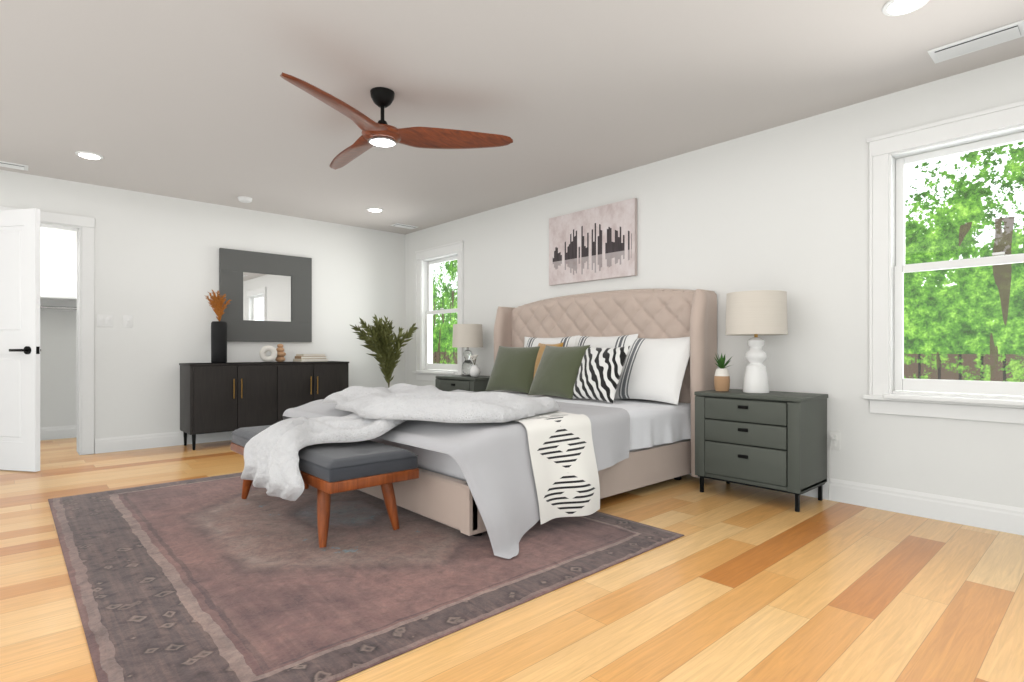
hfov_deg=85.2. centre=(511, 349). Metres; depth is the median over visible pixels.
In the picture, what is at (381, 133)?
ceiling fan
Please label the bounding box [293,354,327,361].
books
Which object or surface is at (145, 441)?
baseboard
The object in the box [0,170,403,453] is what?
wall
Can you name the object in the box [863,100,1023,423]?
window
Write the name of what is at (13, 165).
ceiling vent
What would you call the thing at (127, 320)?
light switch
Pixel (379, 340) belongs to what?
potted plant
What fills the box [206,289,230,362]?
vase
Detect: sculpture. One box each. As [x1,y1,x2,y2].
[259,345,276,361]
[275,344,285,361]
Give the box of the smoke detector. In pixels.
[238,196,251,202]
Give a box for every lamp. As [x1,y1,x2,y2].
[452,324,482,375]
[725,290,787,392]
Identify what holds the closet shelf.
attached to the wall at (58, 338)
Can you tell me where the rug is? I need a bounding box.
[48,472,683,681]
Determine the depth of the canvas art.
4.85 m
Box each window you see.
[413,241,463,380]
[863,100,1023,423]
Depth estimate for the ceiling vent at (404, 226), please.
6.70 m
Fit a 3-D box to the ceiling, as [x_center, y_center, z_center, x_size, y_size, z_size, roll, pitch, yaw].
[-1.370,-1.550,2.524,7.500,0.100,10.800,0,0,-42]
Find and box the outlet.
[827,430,839,499]
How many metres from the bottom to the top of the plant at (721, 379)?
0.279 m
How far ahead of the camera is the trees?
5.54 m
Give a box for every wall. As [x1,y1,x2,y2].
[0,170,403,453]
[40,227,76,426]
[404,55,1023,507]
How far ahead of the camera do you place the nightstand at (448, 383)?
5.58 m
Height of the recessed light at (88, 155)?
0.011 m
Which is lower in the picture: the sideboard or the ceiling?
the sideboard
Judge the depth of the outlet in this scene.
3.47 m
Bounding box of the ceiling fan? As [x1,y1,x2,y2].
[280,72,512,169]
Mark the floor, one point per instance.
(739, 583)
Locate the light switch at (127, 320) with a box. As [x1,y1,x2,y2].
[123,315,132,326]
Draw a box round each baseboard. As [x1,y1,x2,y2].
[40,425,76,440]
[95,431,232,453]
[689,473,1023,535]
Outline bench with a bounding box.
[231,425,418,547]
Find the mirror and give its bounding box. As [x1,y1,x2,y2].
[219,248,311,341]
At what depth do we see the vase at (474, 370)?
5.59 m
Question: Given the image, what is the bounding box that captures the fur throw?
[241,383,559,500]
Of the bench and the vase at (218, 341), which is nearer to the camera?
the bench
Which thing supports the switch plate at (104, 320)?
attached to the wall at (156, 257)
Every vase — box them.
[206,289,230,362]
[469,354,479,376]
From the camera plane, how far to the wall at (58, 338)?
5.88 m
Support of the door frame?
attached to the wall at (156, 257)
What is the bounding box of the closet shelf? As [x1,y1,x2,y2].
[40,295,76,310]
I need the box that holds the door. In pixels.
[0,208,40,471]
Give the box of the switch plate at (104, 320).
[97,314,112,326]
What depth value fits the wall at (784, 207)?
3.65 m
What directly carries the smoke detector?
attached to the ceiling
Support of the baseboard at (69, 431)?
attached to the wall at (58, 338)
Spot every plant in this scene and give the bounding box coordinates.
[350,315,418,387]
[714,353,731,390]
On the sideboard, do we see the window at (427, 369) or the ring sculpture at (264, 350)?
the ring sculpture at (264, 350)
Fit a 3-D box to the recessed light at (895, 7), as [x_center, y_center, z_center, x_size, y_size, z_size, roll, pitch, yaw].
[1.704,-1.494,2.409,0.176,0.011,0.176,0,0,-42]
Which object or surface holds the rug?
on the floor
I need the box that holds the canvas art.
[549,198,636,285]
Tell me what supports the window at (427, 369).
in the wall at (784, 207)
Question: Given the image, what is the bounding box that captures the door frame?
[0,206,94,454]
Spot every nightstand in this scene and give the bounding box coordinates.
[435,375,493,391]
[694,389,827,511]
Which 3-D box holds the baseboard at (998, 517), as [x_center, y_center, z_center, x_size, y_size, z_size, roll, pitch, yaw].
[1.495,0.873,4.041,0.016,0.135,8.600,0,0,-42]
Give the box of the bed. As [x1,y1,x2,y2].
[241,289,716,558]
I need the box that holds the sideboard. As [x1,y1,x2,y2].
[179,361,348,449]
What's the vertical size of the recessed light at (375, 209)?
0.011 m
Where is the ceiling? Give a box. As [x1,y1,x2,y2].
[0,0,1023,233]
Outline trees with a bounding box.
[433,141,1023,381]
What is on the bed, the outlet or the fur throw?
the fur throw
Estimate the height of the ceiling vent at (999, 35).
0.016 m
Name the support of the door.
in the wall at (156, 257)
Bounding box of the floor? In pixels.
[0,438,1023,681]
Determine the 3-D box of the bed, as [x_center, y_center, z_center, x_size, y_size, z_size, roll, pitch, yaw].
[-0.306,0.217,3.844,2.926,1.444,2.437,0,0,-42]
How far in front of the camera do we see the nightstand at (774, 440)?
3.39 m
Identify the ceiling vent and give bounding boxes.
[0,161,28,170]
[390,223,417,228]
[927,19,1023,63]
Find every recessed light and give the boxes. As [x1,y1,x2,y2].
[75,151,102,159]
[367,208,382,211]
[882,0,928,15]
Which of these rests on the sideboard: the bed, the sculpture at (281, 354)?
the sculpture at (281, 354)
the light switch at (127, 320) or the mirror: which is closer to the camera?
the light switch at (127, 320)
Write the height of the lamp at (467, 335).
0.540 m
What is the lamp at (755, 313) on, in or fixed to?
on the nightstand at (774, 440)

